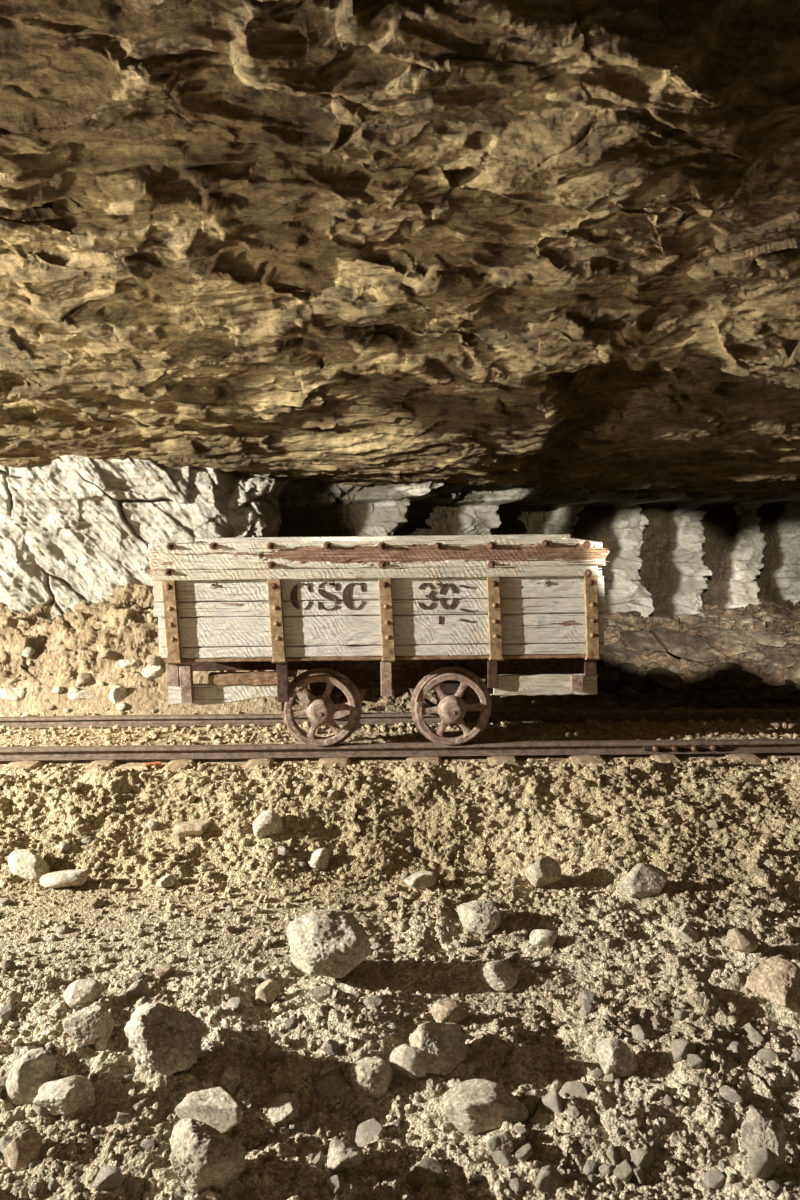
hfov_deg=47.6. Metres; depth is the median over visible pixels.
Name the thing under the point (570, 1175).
stone
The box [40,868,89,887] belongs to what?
rock
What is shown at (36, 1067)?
rock
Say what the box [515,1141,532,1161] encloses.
stone
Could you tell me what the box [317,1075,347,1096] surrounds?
stone
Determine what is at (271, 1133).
stone
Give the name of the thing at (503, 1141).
rock
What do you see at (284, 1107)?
rock
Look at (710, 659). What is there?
stone
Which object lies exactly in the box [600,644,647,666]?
rock slab
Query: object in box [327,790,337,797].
stone
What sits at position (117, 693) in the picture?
rock
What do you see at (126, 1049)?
stone
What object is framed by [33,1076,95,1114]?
rock
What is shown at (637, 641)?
rock slab
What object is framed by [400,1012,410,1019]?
stone
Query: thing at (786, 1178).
stone
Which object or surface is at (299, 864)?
stone
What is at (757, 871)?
stone
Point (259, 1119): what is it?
stone
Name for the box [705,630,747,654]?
rock slab
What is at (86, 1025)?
rock
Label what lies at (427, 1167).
stone
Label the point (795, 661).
stone
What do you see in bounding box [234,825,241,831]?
stone
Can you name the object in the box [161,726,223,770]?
sleeper
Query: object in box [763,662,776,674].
stone
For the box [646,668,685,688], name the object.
rock slab
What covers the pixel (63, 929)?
stone
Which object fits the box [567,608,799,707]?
rock
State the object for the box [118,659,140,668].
rock
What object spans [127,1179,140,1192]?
stone
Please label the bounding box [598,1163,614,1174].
stone
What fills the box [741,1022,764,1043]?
stone
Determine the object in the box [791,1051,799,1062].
stone
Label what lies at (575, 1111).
stone
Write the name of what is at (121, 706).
stone
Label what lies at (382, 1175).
stone
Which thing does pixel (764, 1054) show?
stone
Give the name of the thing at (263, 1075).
stone
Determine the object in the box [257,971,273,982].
stone
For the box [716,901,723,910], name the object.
stone
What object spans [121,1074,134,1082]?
stone
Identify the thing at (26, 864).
rock
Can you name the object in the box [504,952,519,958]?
stone
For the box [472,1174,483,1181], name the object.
stone
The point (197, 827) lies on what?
rock
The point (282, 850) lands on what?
stone
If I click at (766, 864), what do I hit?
stone
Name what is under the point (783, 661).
rock slab
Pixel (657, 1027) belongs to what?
stone
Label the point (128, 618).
floor
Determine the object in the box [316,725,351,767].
sleeper
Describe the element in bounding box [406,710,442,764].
sleeper
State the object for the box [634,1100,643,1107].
stone
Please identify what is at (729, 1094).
stone
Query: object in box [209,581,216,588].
bolt
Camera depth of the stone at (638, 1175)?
2.31 m
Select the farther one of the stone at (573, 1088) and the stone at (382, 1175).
the stone at (573, 1088)
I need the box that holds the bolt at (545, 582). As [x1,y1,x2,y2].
[542,579,549,586]
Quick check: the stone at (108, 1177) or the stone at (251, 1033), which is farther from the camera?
the stone at (251, 1033)
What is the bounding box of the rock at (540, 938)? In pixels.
[529,929,557,947]
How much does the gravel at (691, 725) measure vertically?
0.098 m
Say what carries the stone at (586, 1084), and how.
on the floor
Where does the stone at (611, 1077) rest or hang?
on the floor
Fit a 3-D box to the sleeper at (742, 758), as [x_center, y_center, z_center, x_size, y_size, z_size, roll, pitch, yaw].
[1.940,0.861,5.695,0.166,0.076,1.530,-1,5,0]
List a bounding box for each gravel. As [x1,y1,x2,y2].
[0,708,799,777]
[0,762,799,1199]
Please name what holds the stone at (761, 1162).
on the floor
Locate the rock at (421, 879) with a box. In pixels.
[404,871,435,888]
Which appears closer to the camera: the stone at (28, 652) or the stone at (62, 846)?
the stone at (62, 846)
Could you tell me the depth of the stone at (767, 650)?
7.38 m
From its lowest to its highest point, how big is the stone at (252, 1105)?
0.021 m
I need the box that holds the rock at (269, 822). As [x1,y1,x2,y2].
[253,810,283,838]
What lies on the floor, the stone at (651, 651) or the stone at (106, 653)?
the stone at (106, 653)
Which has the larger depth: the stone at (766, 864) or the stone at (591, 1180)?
the stone at (766, 864)
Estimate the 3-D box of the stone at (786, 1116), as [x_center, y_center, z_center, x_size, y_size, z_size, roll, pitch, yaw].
[1.087,1.446,2.533,0.028,0.018,0.022,3,6,31]
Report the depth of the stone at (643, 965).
3.35 m
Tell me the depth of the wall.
7.47 m
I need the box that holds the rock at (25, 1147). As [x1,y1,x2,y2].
[3,1129,42,1171]
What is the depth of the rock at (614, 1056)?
2.74 m
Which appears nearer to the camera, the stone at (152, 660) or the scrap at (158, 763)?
the scrap at (158, 763)
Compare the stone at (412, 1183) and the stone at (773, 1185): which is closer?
the stone at (773, 1185)
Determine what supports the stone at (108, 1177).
on the floor
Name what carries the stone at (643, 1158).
on the floor
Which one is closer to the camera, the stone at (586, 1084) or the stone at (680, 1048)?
the stone at (586, 1084)
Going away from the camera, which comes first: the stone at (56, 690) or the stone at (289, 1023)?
the stone at (289, 1023)
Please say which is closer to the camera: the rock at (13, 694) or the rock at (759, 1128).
the rock at (759, 1128)
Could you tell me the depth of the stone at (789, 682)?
6.70 m
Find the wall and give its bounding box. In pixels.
[0,454,799,622]
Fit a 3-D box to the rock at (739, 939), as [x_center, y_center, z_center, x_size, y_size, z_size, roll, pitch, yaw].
[1.298,1.295,3.439,0.107,0.095,0.082,4,7,39]
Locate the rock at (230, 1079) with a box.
[220,1066,240,1095]
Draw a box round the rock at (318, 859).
[308,848,328,869]
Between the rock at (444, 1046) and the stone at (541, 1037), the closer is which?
the rock at (444, 1046)
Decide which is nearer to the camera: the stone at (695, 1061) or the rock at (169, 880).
the stone at (695, 1061)
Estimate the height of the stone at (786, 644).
0.085 m
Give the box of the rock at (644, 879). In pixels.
[619,863,667,898]
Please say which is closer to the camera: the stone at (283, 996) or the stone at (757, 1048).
the stone at (757, 1048)
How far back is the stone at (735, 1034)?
2.90 m
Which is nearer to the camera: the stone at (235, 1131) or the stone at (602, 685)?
the stone at (235, 1131)
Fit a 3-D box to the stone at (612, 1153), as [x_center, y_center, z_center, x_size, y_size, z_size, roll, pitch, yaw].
[0.562,1.461,2.379,0.041,0.050,0.057,-2,6,-12]
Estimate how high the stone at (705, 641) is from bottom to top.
0.042 m
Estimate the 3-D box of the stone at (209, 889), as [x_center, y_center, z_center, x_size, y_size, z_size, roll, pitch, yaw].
[-0.886,1.346,4.191,0.041,0.034,0.057,1,6,20]
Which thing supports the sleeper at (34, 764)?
on the floor
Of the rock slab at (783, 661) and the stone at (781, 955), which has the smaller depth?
the stone at (781, 955)
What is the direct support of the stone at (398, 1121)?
on the floor
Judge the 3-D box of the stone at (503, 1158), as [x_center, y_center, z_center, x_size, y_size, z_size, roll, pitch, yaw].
[0.274,1.471,2.392,0.057,0.041,0.038,5,8,43]
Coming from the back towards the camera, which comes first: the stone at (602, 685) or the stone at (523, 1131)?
the stone at (602, 685)
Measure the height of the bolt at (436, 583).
0.042 m
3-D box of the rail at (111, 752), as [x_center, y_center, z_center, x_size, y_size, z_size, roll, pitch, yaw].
[0.759,0.850,5.202,19.500,0.067,0.108,-1,5,0]
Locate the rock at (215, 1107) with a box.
[175,1087,243,1133]
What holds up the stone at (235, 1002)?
on the floor
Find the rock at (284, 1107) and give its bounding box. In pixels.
[268,1093,299,1123]
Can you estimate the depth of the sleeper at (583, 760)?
5.11 m
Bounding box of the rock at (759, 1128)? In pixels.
[740,1106,785,1166]
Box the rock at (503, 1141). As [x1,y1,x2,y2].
[486,1131,513,1152]
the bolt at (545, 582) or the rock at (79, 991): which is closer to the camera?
the rock at (79, 991)
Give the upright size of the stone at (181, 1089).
0.021 m
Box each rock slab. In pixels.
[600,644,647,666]
[621,630,666,651]
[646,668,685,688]
[650,626,711,662]
[692,625,725,636]
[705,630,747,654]
[715,669,762,689]
[745,630,786,646]
[767,654,797,670]
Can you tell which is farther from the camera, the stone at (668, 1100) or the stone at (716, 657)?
the stone at (716, 657)
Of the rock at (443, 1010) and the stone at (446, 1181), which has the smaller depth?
the stone at (446, 1181)
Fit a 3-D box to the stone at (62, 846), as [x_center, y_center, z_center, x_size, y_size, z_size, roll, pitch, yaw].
[-1.665,1.221,4.476,0.073,0.048,0.048,0,6,11]
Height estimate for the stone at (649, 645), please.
0.064 m
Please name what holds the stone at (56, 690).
on the floor
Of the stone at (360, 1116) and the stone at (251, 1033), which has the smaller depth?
the stone at (360, 1116)
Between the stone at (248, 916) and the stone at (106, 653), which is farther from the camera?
the stone at (106, 653)
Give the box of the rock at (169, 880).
[156,874,177,886]
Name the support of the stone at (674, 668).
on the rock at (721, 698)
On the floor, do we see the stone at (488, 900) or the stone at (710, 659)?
the stone at (488, 900)
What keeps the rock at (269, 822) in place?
on the floor
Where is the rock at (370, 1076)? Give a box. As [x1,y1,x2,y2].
[350,1056,392,1098]
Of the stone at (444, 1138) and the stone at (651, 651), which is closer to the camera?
the stone at (444, 1138)
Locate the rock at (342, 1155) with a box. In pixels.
[327,1139,363,1171]
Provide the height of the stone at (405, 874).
0.036 m
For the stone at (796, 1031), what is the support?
on the floor
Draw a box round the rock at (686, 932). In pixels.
[675,922,700,943]
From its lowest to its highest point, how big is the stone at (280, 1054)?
0.026 m
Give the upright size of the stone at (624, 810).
0.043 m
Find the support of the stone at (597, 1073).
on the floor
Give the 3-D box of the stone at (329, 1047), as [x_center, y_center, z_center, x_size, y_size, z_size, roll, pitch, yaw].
[-0.218,1.407,2.854,0.056,0.047,0.055,1,6,17]
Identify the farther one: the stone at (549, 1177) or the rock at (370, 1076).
the rock at (370, 1076)
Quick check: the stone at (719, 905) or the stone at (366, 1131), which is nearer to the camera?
the stone at (366, 1131)
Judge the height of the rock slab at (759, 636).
0.126 m
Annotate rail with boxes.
[0,708,799,727]
[0,739,799,760]
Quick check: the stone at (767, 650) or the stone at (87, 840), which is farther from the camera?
the stone at (767, 650)
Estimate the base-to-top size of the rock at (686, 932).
0.076 m
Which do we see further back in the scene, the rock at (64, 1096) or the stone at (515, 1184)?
the rock at (64, 1096)
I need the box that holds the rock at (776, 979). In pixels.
[746,956,799,1012]
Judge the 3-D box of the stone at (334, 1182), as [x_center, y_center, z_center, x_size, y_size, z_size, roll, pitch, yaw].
[-0.162,1.447,2.240,0.036,0.041,0.055,-4,7,-33]
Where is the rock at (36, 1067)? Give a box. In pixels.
[5,1047,55,1105]
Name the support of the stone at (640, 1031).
on the floor
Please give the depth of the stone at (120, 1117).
2.56 m
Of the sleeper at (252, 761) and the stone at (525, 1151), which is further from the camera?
the sleeper at (252, 761)
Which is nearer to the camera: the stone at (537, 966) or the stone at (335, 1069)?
the stone at (335, 1069)
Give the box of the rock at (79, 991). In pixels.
[63,978,103,1008]
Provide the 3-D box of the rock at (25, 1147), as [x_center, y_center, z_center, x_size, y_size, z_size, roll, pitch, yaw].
[-1.011,1.475,2.433,0.103,0.106,0.080,-2,6,-12]
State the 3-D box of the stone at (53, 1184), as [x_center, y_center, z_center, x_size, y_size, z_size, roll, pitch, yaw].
[-0.892,1.505,2.335,0.030,0.019,0.030,-2,6,-18]
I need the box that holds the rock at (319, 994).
[308,986,332,1002]
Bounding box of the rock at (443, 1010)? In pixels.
[428,999,465,1022]
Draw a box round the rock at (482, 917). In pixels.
[457,900,500,934]
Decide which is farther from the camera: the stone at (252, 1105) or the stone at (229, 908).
the stone at (229, 908)
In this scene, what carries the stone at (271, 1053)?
on the floor
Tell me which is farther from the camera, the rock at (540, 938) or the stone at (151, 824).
the stone at (151, 824)
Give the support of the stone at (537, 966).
on the floor
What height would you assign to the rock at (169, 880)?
0.065 m
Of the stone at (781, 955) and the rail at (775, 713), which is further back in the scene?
the rail at (775, 713)
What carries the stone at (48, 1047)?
on the gravel at (342, 865)
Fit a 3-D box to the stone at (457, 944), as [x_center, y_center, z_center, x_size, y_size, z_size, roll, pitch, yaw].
[0.236,1.385,3.638,0.039,0.035,0.034,1,6,20]
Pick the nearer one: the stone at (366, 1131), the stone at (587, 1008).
the stone at (366, 1131)
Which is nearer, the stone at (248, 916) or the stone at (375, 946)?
the stone at (375, 946)
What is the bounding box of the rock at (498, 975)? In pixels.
[479,960,517,991]
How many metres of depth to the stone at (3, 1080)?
2.68 m
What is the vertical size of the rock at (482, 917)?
0.119 m
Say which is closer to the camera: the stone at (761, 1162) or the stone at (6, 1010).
the stone at (761, 1162)
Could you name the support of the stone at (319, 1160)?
on the floor
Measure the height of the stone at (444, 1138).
0.023 m
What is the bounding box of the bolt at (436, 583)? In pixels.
[433,580,440,587]
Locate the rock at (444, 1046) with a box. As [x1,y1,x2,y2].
[409,1022,467,1075]
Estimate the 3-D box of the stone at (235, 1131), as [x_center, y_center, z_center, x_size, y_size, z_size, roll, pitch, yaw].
[-0.472,1.531,2.604,0.028,0.018,0.018,3,7,33]
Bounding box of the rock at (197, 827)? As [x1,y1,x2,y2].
[174,819,209,835]
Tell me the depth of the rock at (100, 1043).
2.83 m
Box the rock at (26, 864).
[8,849,49,882]
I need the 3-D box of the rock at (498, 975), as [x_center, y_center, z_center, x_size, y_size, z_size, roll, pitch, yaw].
[0.362,1.377,3.316,0.142,0.096,0.115,-1,5,0]
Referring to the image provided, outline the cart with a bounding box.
[147,534,609,745]
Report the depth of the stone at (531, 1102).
2.60 m
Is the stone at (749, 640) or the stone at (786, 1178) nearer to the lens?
the stone at (786, 1178)
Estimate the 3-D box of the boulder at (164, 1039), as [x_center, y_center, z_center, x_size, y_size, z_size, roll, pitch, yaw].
[-0.711,1.317,2.759,0.223,0.199,0.196,-4,7,-34]
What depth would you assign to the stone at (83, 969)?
3.45 m
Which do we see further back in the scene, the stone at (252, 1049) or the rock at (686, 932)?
the rock at (686, 932)
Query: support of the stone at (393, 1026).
on the floor
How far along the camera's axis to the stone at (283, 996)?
3.25 m
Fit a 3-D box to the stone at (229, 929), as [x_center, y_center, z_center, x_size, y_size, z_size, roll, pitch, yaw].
[-0.710,1.372,3.768,0.042,0.035,0.056,1,6,15]
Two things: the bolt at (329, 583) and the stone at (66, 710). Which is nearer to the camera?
the bolt at (329, 583)
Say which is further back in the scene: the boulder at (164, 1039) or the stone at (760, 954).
the stone at (760, 954)
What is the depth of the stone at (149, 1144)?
2.42 m
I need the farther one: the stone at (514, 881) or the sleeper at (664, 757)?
the sleeper at (664, 757)
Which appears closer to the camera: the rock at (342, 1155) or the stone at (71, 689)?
the rock at (342, 1155)
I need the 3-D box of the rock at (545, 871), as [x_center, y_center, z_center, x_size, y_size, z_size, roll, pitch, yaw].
[0.658,1.252,4.144,0.165,0.164,0.132,-1,5,0]
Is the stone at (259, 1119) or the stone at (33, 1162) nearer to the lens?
the stone at (33, 1162)
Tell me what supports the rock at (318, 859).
on the floor
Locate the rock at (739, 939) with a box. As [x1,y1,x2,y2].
[726,928,758,951]
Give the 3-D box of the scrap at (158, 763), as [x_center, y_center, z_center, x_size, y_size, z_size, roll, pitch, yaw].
[-1.385,0.928,5.083,0.101,0.037,0.062,-3,6,-23]
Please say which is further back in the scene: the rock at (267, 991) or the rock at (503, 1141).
the rock at (267, 991)
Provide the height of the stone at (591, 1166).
0.037 m
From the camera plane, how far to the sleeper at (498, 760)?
5.09 m
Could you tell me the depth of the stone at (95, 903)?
4.02 m
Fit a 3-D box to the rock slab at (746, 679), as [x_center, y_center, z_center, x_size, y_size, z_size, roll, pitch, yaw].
[2.563,0.595,6.808,0.266,0.123,0.287,-4,6,-30]
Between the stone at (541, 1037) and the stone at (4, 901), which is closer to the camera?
the stone at (541, 1037)
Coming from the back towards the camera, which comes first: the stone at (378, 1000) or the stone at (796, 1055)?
the stone at (378, 1000)
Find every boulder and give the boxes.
[124,1002,203,1075]
[169,1118,245,1193]
[286,909,371,977]
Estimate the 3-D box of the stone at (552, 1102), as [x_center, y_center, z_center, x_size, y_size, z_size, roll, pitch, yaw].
[0.443,1.436,2.591,0.061,0.064,0.082,-5,7,-40]
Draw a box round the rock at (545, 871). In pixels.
[524,856,560,887]
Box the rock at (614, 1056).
[597,1038,637,1078]
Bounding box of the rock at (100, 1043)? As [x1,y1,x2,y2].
[93,1031,110,1049]
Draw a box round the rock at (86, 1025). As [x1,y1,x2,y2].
[62,1005,114,1045]
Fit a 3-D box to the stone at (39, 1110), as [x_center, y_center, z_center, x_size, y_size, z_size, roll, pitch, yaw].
[-1.028,1.460,2.618,0.062,0.053,0.070,-6,8,-43]
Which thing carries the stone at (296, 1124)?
on the floor
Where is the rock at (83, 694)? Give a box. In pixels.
[69,690,92,699]
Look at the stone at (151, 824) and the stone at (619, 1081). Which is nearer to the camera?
the stone at (619, 1081)
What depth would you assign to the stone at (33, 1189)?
2.31 m
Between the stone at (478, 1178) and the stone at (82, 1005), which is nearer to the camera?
the stone at (478, 1178)
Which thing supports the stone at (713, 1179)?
on the floor
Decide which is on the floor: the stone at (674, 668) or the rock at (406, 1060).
the rock at (406, 1060)
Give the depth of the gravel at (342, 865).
3.58 m
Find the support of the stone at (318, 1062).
on the floor
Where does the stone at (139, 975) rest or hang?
on the floor
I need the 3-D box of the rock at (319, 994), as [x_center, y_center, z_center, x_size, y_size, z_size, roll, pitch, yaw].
[-0.273,1.352,3.108,0.083,0.051,0.060,0,6,5]
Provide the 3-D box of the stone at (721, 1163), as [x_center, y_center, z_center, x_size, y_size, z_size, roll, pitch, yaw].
[0.824,1.444,2.316,0.022,0.017,0.027,-3,6,-27]
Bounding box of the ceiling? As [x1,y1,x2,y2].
[0,0,799,496]
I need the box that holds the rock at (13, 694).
[0,687,25,700]
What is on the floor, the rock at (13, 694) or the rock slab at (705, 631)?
the rock at (13, 694)
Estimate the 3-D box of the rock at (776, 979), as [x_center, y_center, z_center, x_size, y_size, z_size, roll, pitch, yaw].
[1.299,1.306,3.072,0.183,0.156,0.170,-3,6,-25]
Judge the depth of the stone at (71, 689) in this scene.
6.32 m
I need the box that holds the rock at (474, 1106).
[442,1079,528,1134]
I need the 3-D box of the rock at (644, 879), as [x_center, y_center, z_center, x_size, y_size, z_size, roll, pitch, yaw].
[1.068,1.233,3.982,0.221,0.168,0.100,-1,6,-6]
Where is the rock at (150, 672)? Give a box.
[141,664,163,679]
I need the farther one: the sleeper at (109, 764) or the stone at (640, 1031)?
the sleeper at (109, 764)
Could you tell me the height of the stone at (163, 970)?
0.053 m
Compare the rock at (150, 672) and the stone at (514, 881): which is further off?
the rock at (150, 672)
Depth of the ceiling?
3.91 m
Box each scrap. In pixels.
[117,764,146,769]
[145,761,162,768]
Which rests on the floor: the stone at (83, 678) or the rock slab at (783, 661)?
the stone at (83, 678)
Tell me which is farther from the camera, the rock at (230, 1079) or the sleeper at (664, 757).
the sleeper at (664, 757)
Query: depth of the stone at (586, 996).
3.12 m
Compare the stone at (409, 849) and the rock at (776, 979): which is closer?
the rock at (776, 979)
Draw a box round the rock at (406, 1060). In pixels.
[390,1044,427,1078]
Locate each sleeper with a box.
[1,727,100,769]
[81,727,154,772]
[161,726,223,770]
[242,725,275,768]
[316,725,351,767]
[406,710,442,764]
[470,711,520,766]
[547,707,605,765]
[613,709,681,763]
[670,707,766,765]
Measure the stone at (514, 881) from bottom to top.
0.043 m
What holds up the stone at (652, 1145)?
on the floor
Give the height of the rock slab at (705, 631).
0.104 m
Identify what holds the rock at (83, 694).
on the floor
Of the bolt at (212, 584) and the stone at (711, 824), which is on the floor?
the stone at (711, 824)
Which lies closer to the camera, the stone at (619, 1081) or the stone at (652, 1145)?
the stone at (652, 1145)
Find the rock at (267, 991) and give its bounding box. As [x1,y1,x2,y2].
[254,979,279,1005]
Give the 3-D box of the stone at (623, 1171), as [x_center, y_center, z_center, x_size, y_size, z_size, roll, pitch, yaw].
[0.571,1.476,2.335,0.051,0.049,0.064,-1,6,-9]
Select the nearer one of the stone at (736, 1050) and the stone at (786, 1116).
the stone at (786, 1116)
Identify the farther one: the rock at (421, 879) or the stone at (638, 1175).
the rock at (421, 879)
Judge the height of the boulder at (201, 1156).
0.186 m
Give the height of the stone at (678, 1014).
0.040 m
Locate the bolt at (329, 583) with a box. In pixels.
[326,580,333,587]
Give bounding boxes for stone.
[0,897,10,905]
[0,960,15,971]
[0,1004,15,1019]
[0,1076,7,1093]
[0,1135,13,1154]
[22,647,34,658]
[28,1158,41,1166]
[29,1186,39,1193]
[32,1105,48,1116]
[44,1044,51,1050]
[48,1178,59,1190]
[51,686,63,693]
[56,925,70,934]
[57,842,70,851]
[63,708,70,713]
[67,687,79,695]
[75,673,91,686]
[76,1003,86,1010]
[79,966,87,973]
[81,836,91,843]
[90,898,105,908]
[91,1165,123,1189]
[100,650,109,657]
[114,1111,132,1124]
[116,702,126,710]
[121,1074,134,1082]
[122,1045,132,1054]
[126,979,148,999]
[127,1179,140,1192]
[134,972,144,979]
[140,1139,155,1149]
[146,655,160,664]
[147,820,158,829]
[154,965,174,977]
[178,1085,186,1092]
[203,887,212,892]
[224,926,234,933]
[225,905,233,911]
[226,997,243,1011]
[232,1129,239,1134]
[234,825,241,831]
[242,914,250,919]
[247,1029,254,1037]
[248,1101,256,1109]
[249,1046,257,1053]
[256,1071,270,1084]
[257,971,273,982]
[257,1117,265,1122]
[258,1135,269,1145]
[265,1047,279,1060]
[267,1130,274,1137]
[276,993,289,1001]
[276,1051,284,1059]
[277,846,289,855]
[283,1017,299,1029]
[289,1120,302,1128]
[297,862,305,867]
[313,1059,323,1066]
[313,1151,324,1169]
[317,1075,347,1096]
[319,1065,340,1080]
[322,1039,338,1055]
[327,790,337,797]
[327,1175,341,1195]
[331,865,337,872]
[355,1118,386,1146]
[357,1113,364,1120]
[365,995,386,1007]
[371,943,382,949]
[378,1171,387,1180]
[389,1023,400,1030]
[395,1118,400,1126]
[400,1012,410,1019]
[401,871,409,878]
[405,846,412,852]
[406,1165,417,1188]
[408,1157,444,1187]
[436,1175,452,1187]
[440,1135,447,1143]
[454,941,462,948]
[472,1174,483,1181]
[485,899,494,904]
[492,1151,513,1166]
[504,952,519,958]
[509,878,520,885]
[509,1178,522,1191]
[515,1126,528,1135]
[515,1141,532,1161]
[523,1095,540,1114]
[530,961,547,971]
[535,1165,563,1193]
[537,1034,549,1044]
[541,1088,562,1113]
[559,1081,588,1098]
[565,1169,573,1179]
[570,1106,580,1118]
[578,990,603,1005]
[579,1003,595,1017]
[583,1160,598,1175]
[584,1082,590,1091]
[586,1174,598,1185]
[591,1069,602,1077]
[597,681,610,688]
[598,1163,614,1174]
[606,1073,618,1081]
[606,1143,620,1163]
[611,785,618,791]
[613,1159,633,1181]
[614,1078,623,1085]
[621,807,631,814]
[630,1149,653,1168]
[631,1024,650,1041]
[632,1166,643,1183]
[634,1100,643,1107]
[639,962,647,969]
[643,643,653,647]
[645,648,657,655]
[647,1141,656,1149]
[653,1024,661,1029]
[663,1097,673,1105]
[669,664,682,673]
[671,1039,696,1061]
[672,1009,686,1020]
[687,1054,706,1068]
[703,1169,725,1188]
[704,640,713,644]
[705,819,718,828]
[707,655,718,659]
[707,657,715,662]
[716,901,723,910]
[718,1160,726,1168]
[719,1085,743,1105]
[725,1041,748,1062]
[730,1029,738,1038]
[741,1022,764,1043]
[744,636,762,647]
[748,1147,776,1177]
[751,867,764,875]
[754,1045,761,1052]
[756,952,763,957]
[757,1048,780,1062]
[761,647,775,655]
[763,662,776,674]
[763,859,776,869]
[766,1180,780,1193]
[773,953,786,959]
[777,650,792,655]
[779,1172,794,1185]
[782,643,794,647]
[784,1114,793,1119]
[785,680,795,686]
[788,660,799,668]
[788,1029,799,1039]
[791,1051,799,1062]
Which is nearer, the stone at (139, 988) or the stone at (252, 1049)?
the stone at (252, 1049)
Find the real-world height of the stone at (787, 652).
0.054 m
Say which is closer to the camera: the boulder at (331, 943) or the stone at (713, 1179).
the stone at (713, 1179)
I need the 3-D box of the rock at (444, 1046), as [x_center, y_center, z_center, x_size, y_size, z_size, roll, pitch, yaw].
[0.120,1.376,2.822,0.181,0.153,0.161,-1,5,0]
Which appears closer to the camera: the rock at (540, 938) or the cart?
the rock at (540, 938)
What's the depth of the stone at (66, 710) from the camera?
6.25 m
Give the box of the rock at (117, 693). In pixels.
[109,685,126,703]
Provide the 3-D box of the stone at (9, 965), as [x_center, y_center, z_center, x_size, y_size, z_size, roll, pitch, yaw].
[-1.505,1.405,3.467,0.066,0.053,0.064,-4,6,-31]
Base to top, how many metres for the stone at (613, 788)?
0.031 m
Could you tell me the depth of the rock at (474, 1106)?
2.54 m
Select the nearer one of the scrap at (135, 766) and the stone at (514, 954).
the stone at (514, 954)
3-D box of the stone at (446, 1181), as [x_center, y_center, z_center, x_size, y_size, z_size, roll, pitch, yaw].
[0.113,1.510,2.347,0.054,0.037,0.033,-2,6,-12]
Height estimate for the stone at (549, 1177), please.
0.068 m
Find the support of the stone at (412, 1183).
on the floor
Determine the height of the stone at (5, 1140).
0.041 m
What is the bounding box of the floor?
[0,583,799,1199]
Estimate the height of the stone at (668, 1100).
0.018 m
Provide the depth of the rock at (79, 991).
3.14 m
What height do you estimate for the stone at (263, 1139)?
0.022 m
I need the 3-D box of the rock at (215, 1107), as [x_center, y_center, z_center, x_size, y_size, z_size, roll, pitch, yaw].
[-0.524,1.435,2.524,0.239,0.197,0.098,2,6,24]
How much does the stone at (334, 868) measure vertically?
0.035 m
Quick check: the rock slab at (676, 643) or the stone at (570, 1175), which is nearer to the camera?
the stone at (570, 1175)

